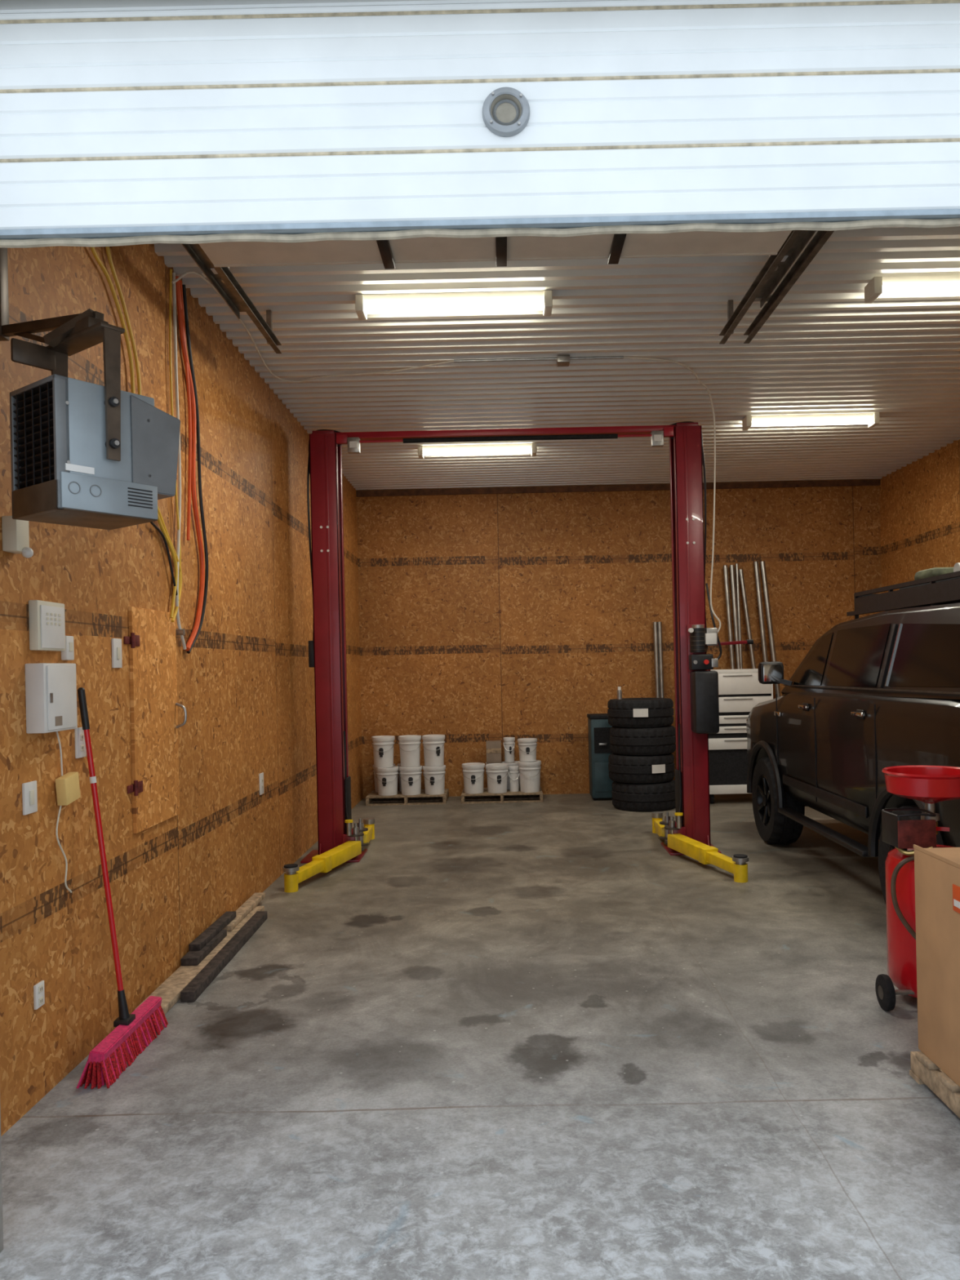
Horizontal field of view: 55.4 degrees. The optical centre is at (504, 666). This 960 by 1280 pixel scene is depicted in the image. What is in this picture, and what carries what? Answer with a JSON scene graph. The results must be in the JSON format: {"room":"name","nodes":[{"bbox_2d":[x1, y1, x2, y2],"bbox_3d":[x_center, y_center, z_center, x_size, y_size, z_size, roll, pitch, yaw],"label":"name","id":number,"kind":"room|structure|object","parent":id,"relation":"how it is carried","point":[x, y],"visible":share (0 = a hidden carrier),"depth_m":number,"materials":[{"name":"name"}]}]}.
{"room":"auto repair garage","nodes":[
{"label":"auto repair garage","id":0,"kind":"room"},
{"bbox_2d":[0,244,363,1136],"bbox_3d":[-2.048,-0.345,7.665,0.120,4.320,10.010,-1,0,0],"label":"wall","id":1,"kind":"structure","parent":0,"point":[246,689],"depth_m":5.14,"materials":[{"name":"brown wood"}]},
{"bbox_2d":[1,515,33,558],"bbox_3d":[-1.946,-0.517,3.670,0.092,0.162,0.100,-1,0,0],"label":"sensor","id":2,"kind":"object","parent":1,"relation":"attached to","point":[15,534],"visible":0.98,"depth_m":3.62,"materials":[{"name":"beige plastic"}]},
{"bbox_2d":[22,780,37,815],"bbox_3d":[-1.960,0.543,3.780,0.018,0.130,0.100,-1,0,0],"label":"light switch","id":3,"kind":"object","parent":1,"relation":"attached to","point":[29,796],"visible":1,"depth_m":3.77,"materials":[{"name":"white plastic"}]},
{"bbox_2d":[33,980,44,1009],"bbox_3d":[-1.943,1.373,3.820,0.016,0.100,0.070,-1,0,0],"label":"wall outlet","id":4,"kind":"object","parent":1,"relation":"attached to","point":[38,988],"visible":1,"depth_m":3.81,"materials":[{"name":"white plastic"}]},
{"bbox_2d":[28,600,65,651],"bbox_3d":[-1.960,-0.172,3.930,0.049,0.210,0.240,-1,0,0],"label":"box","id":5,"kind":"object","parent":1,"relation":"attached to","point":[46,620],"visible":1,"depth_m":3.87,"materials":[{"name":"white plastic"}]},
{"bbox_2d":[25,662,77,733],"bbox_3d":[-1.932,0.132,3.915,0.091,0.290,0.290,-1,0,0],"label":"box","id":6,"kind":"object","parent":1,"relation":"attached to","point":[51,688],"visible":1,"depth_m":3.81,"materials":[{"name":"white plastic"}]},
{"bbox_2d":[61,635,74,660],"bbox_3d":[-1.966,-0.082,4.115,0.033,0.110,0.070,-1,0,0],"label":"light switch","id":7,"kind":"object","parent":1,"relation":"attached to","point":[68,654],"visible":0.86,"depth_m":4.10,"materials":[{"name":"white plastic"}]},
{"bbox_2d":[55,731,80,893],"bbox_3d":[-1.936,0.648,4.054,0.045,0.734,0.156,-1,0,0],"label":"power adapter","id":8,"kind":"object","parent":1,"relation":"attached to","point":[67,786],"visible":0.98,"depth_m":4.02,"materials":[{"name":"beige plastic"}]},
{"bbox_2d":[74,727,86,758],"bbox_3d":[-1.965,0.353,4.240,0.016,0.140,0.090,-1,0,0],"label":"wall outlet","id":9,"kind":"object","parent":1,"relation":"attached to","point":[80,746],"visible":0.95,"depth_m":4.22,"materials":[{"name":"white plastic"}]},
{"bbox_2d":[0,247,180,529],"bbox_3d":[-1.832,-1.165,3.929,0.638,1.290,1.864,-1,0,-27],"label":"heater","id":10,"kind":"object","parent":1,"relation":"attached to","point":[83,454],"visible":1,"depth_m":3.21,"materials":[{"name":"grey metal"}]},
{"bbox_2d":[111,638,122,667],"bbox_3d":[-1.973,-0.067,4.660,0.018,0.150,0.100,-1,0,0],"label":"light switch","id":11,"kind":"object","parent":1,"relation":"attached to","point":[117,660],"visible":1,"depth_m":4.64,"materials":[{"name":"white plastic"}]},
{"bbox_2d":[90,246,208,653],"bbox_3d":[-1.982,-1.234,5.201,0.032,2.312,1.721,-1,0,0],"label":"cables","id":12,"kind":"object","parent":1,"relation":"attached to","point":[179,291],"depth_m":5.62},
{"bbox_2d":[124,606,186,833],"bbox_3d":[-1.932,0.282,5.150,0.084,1.200,0.780,-1,0,0],"label":"access hatch","id":13,"kind":"object","parent":1,"relation":"attached to","point":[154,788],"depth_m":5.09,"materials":[{"name":"brown wood"}]},
{"bbox_2d":[258,772,263,795],"bbox_3d":[-1.952,0.943,7.350,0.016,0.170,0.100,-1,0,0],"label":"wall outlet","id":14,"kind":"object","parent":1,"relation":"attached to","point":[261,775],"visible":1,"depth_m":7.33,"materials":[{"name":"white plastic"}]},
{"bbox_2d":[0,793,959,1279],"bbox_3d":[1.540,1.797,0.325,21.000,0.120,24.650,-1,0,0],"label":"floor","id":15,"kind":"structure","parent":0,"point":[544,1040],"depth_m":3.83,"materials":[{"name":"concrete"}]},
{"bbox_2d":[76,687,168,1088],"bbox_3d":[-1.830,0.953,4.264,0.244,1.717,0.711,-1,0,0],"label":"push broom","id":16,"kind":"object","parent":15,"relation":"on","point":[134,1032],"visible":1,"depth_m":4.22,"materials":[{"name":"red paint"}]},
{"bbox_2d":[0,244,281,1253],"bbox_3d":[-1.570,-0.306,4.555,0.135,4.221,3.550,-1,0,0],"label":"door track","id":17,"kind":"object","parent":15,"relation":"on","point":[222,278],"visible":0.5,"depth_m":5.32,"materials":[{"name":"metal"}]},
{"bbox_2d":[0,0,959,269],"bbox_3d":[-0.038,-1.735,3.765,3.201,0.920,2.150,-1,0,0],"label":"door","id":18,"kind":"structure","parent":17,"relation":"attached to","point":[247,132],"depth_m":2.69,"materials":[{"name":"metal"}]},
{"bbox_2d":[482,87,529,137],"bbox_3d":[0.004,-1.629,2.679,0.140,0.140,0.026,-1,0,0],"label":"port","id":19,"kind":"object","parent":18,"relation":"attached to","point":[506,105],"visible":1,"depth_m":2.68,"materials":[{"name":"metal"}]},
{"bbox_2d":[134,892,267,1014],"bbox_3d":[-1.796,1.747,5.860,0.252,0.124,2.281,-1,0,0],"label":"wood planks","id":20,"kind":"object","parent":15,"relation":"on","point":[209,953],"visible":0.98,"depth_m":5.56,"materials":[{"name":"brown wood"}]},
{"bbox_2d":[365,788,448,805],"bbox_3d":[-1.282,1.741,12.180,1.040,0.115,0.640,-1,0,0],"label":"wooden pallet","id":21,"kind":"object","parent":15,"relation":"on","point":[372,796],"visible":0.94,"depth_m":11.93,"materials":[{"name":"brown wood"}]},
{"bbox_2d":[372,763,395,792],"bbox_3d":[-1.627,1.507,12.359,0.304,0.365,0.306,-1,0,0],"label":"plastic bucket","id":22,"kind":"object","parent":21,"relation":"on","point":[374,768],"visible":0.22,"depth_m":12.28,"materials":[{"name":"plastic"}]},
{"bbox_2d":[375,765,399,795],"bbox_3d":[-1.542,1.506,12.049,0.304,0.365,0.306,-1,0,0],"label":"plastic bucket","id":23,"kind":"object","parent":21,"relation":"on","point":[387,777],"visible":0.93,"depth_m":11.94,"materials":[{"name":"plastic"}]},
{"bbox_2d":[371,735,395,768],"bbox_3d":[-1.596,1.123,12.049,0.304,0.400,0.306,-1,0,0],"label":"plastic bucket","id":24,"kind":"object","parent":23,"relation":"on","point":[383,745],"visible":1,"depth_m":11.94,"materials":[{"name":"plastic"}]},
{"bbox_2d":[396,763,401,791],"bbox_3d":[-1.298,1.500,12.359,0.304,0.365,0.306,-1,0,0],"label":"plastic bucket","id":25,"kind":"object","parent":21,"relation":"on","point":[398,764],"visible":0.06,"depth_m":12.29,"materials":[{"name":"plastic"}]},
{"bbox_2d":[399,764,422,795],"bbox_3d":[-1.233,1.499,12.049,0.304,0.365,0.306,-1,0,0],"label":"plastic bucket","id":26,"kind":"object","parent":21,"relation":"on","point":[411,777],"visible":0.9,"depth_m":11.94,"materials":[{"name":"plastic"}]},
{"bbox_2d":[398,734,421,767],"bbox_3d":[-1.246,1.115,12.049,0.304,0.400,0.306,-1,0,0],"label":"plastic bucket","id":27,"kind":"object","parent":26,"relation":"on","point":[409,744],"visible":1,"depth_m":11.94,"materials":[{"name":"plastic"}]},
{"bbox_2d":[422,764,445,795],"bbox_3d":[-0.923,1.492,12.049,0.304,0.365,0.306,-1,0,0],"label":"plastic bucket","id":28,"kind":"object","parent":21,"relation":"on","point":[434,776],"visible":0.92,"depth_m":11.93,"materials":[{"name":"plastic"}]},
{"bbox_2d":[422,734,444,766],"bbox_3d":[-0.931,1.109,12.049,0.304,0.400,0.306,-1,0,0],"label":"plastic bucket","id":29,"kind":"object","parent":28,"relation":"on","point":[433,744],"visible":1,"depth_m":11.94,"materials":[{"name":"plastic"}]},
{"bbox_2d":[461,786,542,804],"bbox_3d":[-0.033,1.714,12.180,1.060,0.115,0.640,-1,0,0],"label":"wooden pallet","id":30,"kind":"object","parent":15,"relation":"on","point":[485,795],"visible":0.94,"depth_m":11.92,"materials":[{"name":"brown wood"}]},
{"bbox_2d":[462,762,484,794],"bbox_3d":[-0.408,1.473,12.049,0.304,0.380,0.306,-1,0,0],"label":"plastic bucket","id":31,"kind":"object","parent":30,"relation":"on","point":[473,772],"visible":1,"depth_m":11.94,"materials":[{"name":"plastic"}]},
{"bbox_2d":[485,763,508,793],"bbox_3d":[-0.098,1.474,12.049,0.304,0.365,0.306,-1,0,0],"label":"plastic bucket","id":32,"kind":"object","parent":30,"relation":"on","point":[496,773],"visible":1,"depth_m":11.94,"materials":[{"name":"plastic"}]},
{"bbox_2d":[501,760,519,789],"bbox_3d":[0.092,1.472,12.359,0.273,0.360,0.274,-1,0,0],"label":"plastic bucket","id":33,"kind":"object","parent":30,"relation":"on","point":[515,763],"visible":0.25,"depth_m":12.25,"materials":[{"name":"plastic"}]},
{"bbox_2d":[503,737,515,762],"bbox_3d":[0.065,1.127,12.359,0.159,0.330,0.160,-1,0,0],"label":"plastic bucket","id":34,"kind":"object","parent":33,"relation":"on","point":[508,742],"visible":1,"depth_m":12.30,"materials":[{"name":"plastic"}]},
{"bbox_2d":[508,765,519,791],"bbox_3d":[0.128,1.487,12.099,0.148,0.330,0.149,-1,0,0],"label":"plastic bucket","id":35,"kind":"object","parent":30,"relation":"on","point":[513,771],"visible":1,"depth_m":12.04,"materials":[{"name":"plastic"}]},
{"bbox_2d":[517,760,541,792],"bbox_3d":[0.332,1.447,12.049,0.304,0.400,0.306,-1,0,0],"label":"plastic bucket","id":36,"kind":"object","parent":30,"relation":"on","point":[529,771],"visible":0.9,"depth_m":11.94,"materials":[{"name":"plastic"}]},
{"bbox_2d":[517,737,537,761],"bbox_3d":[0.304,1.102,12.069,0.262,0.290,0.264,-1,0,0],"label":"plastic bucket","id":37,"kind":"object","parent":36,"relation":"on","point":[526,746],"visible":1,"depth_m":11.97,"materials":[{"name":"plastic"}]},
{"bbox_3d":[-0.148,1.478,12.359,0.210,0.360,0.212,-1,0,0],"label":"plastic bucket","id":38,"kind":"object","parent":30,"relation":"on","visible":0},
{"bbox_2d":[485,740,501,763],"bbox_3d":[-0.145,1.151,12.318,0.200,0.290,0.205,-1,0,0],"label":"carton","id":39,"kind":"object","parent":38,"relation":"on","point":[493,747],"visible":1,"depth_m":12.22,"materials":[{"name":"brown cardboard"}]},
{"bbox_2d":[282,380,753,892],"bbox_3d":[0.205,-0.329,8.453,4.255,4.188,2.315,-1,0,0],"label":"lift","id":40,"kind":"object","parent":15,"relation":"on","point":[695,686],"visible":1,"depth_m":8.50,"materials":[{"name":"metal"}]},
{"bbox_2d":[586,713,613,800],"bbox_3d":[1.286,1.187,12.040,0.340,1.110,0.440,-1,0,0],"label":"storage cabinet","id":41,"kind":"object","parent":15,"relation":"on","point":[599,750],"visible":0.66,"depth_m":11.84,"materials":[{"name":"metal"}]},
{"bbox_2d":[607,697,675,811],"bbox_3d":[1.696,1.065,11.242,0.837,1.336,0.819,-1,0,0],"label":"stack","id":42,"kind":"object","parent":15,"relation":"on","point":[642,738],"visible":0.97,"depth_m":10.92,"materials":[{"name":"black rubber"}]},
{"bbox_2d":[617,686,622,699],"bbox_3d":[1.407,0.326,11.200,0.060,0.153,0.060,-1,0,0],"label":"spray can","id":43,"kind":"object","parent":42,"relation":"on","point":[619,691],"visible":1,"depth_m":11.18,"materials":[{"name":"metal"}]},
{"bbox_2d":[653,622,664,697],"bbox_3d":[2.113,0.554,12.400,0.119,2.325,0.260,-1,0,0],"label":"tubes","id":44,"kind":"object","parent":15,"relation":"on","point":[657,626],"visible":0.34,"depth_m":12.43,"materials":[{"name":"metal"}]},
{"bbox_2d":[708,668,773,803],"bbox_3d":[2.900,0.872,11.560,0.880,1.670,0.520,-1,0,0],"label":"tool chest","id":45,"kind":"object","parent":15,"relation":"on","point":[740,690],"visible":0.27,"depth_m":11.32,"materials":[{"name":"white metal"}]},
{"bbox_2d":[723,561,781,697],"bbox_3d":[3.401,0.131,12.315,0.773,3.118,0.398,-1,0,0],"label":"metal pipes","id":46,"kind":"object","parent":15,"relation":"on","point":[735,608],"visible":0.55,"depth_m":12.38,"materials":[{"name":"metal"}]},
{"bbox_2d":[746,562,959,902],"bbox_3d":[3.492,0.497,7.230,2.400,2.394,5.360,-1,0,0],"label":"suv","id":47,"kind":"object","parent":15,"relation":"on","point":[873,693],"visible":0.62,"depth_m":6.53,"materials":[{"name":"paint"}]},
{"bbox_2d":[846,562,959,618],"bbox_3d":[3.469,-0.543,6.300,1.440,0.314,2.100,-1,0,0],"label":"roof rack","id":48,"kind":"object","parent":47,"relation":"on","point":[935,588],"depth_m":6.31,"materials":[{"name":"black metal"}]},
{"bbox_2d":[875,765,959,1011],"bbox_3d":[2.205,1.129,4.702,0.648,1.187,0.491,-1,0,0],"label":"oil drainer","id":49,"kind":"object","parent":15,"relation":"on","point":[929,784],"visible":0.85,"depth_m":4.60,"materials":[{"name":"red paint"}]},
{"bbox_2d":[909,1051,959,1118],"bbox_3d":[2.187,1.660,3.390,0.940,0.125,0.980,-1,0,0],"label":"wooden pallet","id":50,"kind":"object","parent":15,"relation":"on","point":[923,1070],"visible":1,"depth_m":3.67,"materials":[{"name":"brown wood"}]},
{"bbox_2d":[913,844,959,1086],"bbox_3d":[2.113,1.169,3.385,0.786,0.859,0.910,-1,0,0],"label":"cardboard box","id":51,"kind":"object","parent":50,"relation":"on","point":[936,870],"visible":1,"depth_m":3.64,"materials":[{"name":"brown cardboard"}]},
{"bbox_2d":[153,226,959,490],"bbox_3d":[1.554,-2.571,7.605,7.420,0.168,10.130,-1,0,0],"label":"ceiling","id":52,"kind":"structure","parent":0,"point":[823,349],"depth_m":7.44,"materials":[{"name":"metal"}]},
{"bbox_2d":[171,271,698,382],"bbox_3d":[-0.166,-2.387,6.624,3.643,0.131,2.359,-1,0,0],"label":"conduit","id":53,"kind":"object","parent":52,"relation":"attached to","point":[562,360],"depth_m":7.27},
{"bbox_2d":[355,289,552,319],"bbox_3d":[-0.332,-2.389,6.050,1.290,0.110,0.170,-1,0,0],"label":"fluorescent light","id":54,"kind":"object","parent":52,"relation":"attached to","point":[365,304],"visible":1,"depth_m":6.00,"materials":[{"name":"white plastic"}]},
{"bbox_2d":[417,443,536,458],"bbox_3d":[-0.302,-2.390,10.150,1.310,0.110,0.170,-1,0,0],"label":"fluorescent light","id":55,"kind":"object","parent":52,"relation":"attached to","point":[522,448],"visible":1,"depth_m":10.10,"materials":[{"name":"white plastic"}]},
{"bbox_2d":[719,230,834,344],"bbox_3d":[1.645,-0.377,4.555,0.235,4.221,3.550,-1,0,0],"label":"door track","id":56,"kind":"object","parent":52,"relation":"attached to","point":[776,266],"visible":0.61,"depth_m":5.37,"materials":[{"name":"metal"}]},
{"bbox_2d":[742,412,879,430],"bbox_3d":[3.077,-2.464,9.200,1.330,0.110,0.170,-1,0,0],"label":"fluorescent light","id":57,"kind":"object","parent":52,"relation":"attached to","point":[872,420],"visible":1,"depth_m":9.15,"materials":[{"name":"white plastic"}]},
{"bbox_2d":[864,275,959,303],"bbox_3d":[3.027,-2.463,5.950,1.310,0.110,0.170,-1,0,0],"label":"fluorescent light","id":58,"kind":"object","parent":52,"relation":"attached to","point":[948,285],"visible":1,"depth_m":5.90,"materials":[{"name":"white plastic"}]},
{"bbox_2d":[356,479,882,798],"bbox_3d":[1.601,-0.425,12.610,7.180,4.320,0.120,-1,0,0],"label":"wall","id":59,"kind":"structure","parent":0,"point":[483,617],"depth_m":12.55,"materials":[{"name":"brown wood"}]},
{"bbox_2d":[355,480,880,497],"bbox_3d":[1.557,-2.442,12.535,7.180,0.075,0.030,-1,0,0],"label":"trim","id":60,"kind":"structure","parent":59,"relation":"attached to","point":[844,482],"depth_m":12.52,"materials":[{"name":"brown wood"}]},
{"bbox_2d":[879,439,959,593],"bbox_3d":[5.250,-0.505,7.665,0.120,4.320,10.010,-1,0,0],"label":"wall","id":61,"kind":"structure","parent":0,"point":[920,500],"depth_m":11.32,"materials":[{"name":"brown wood"}]}
]}

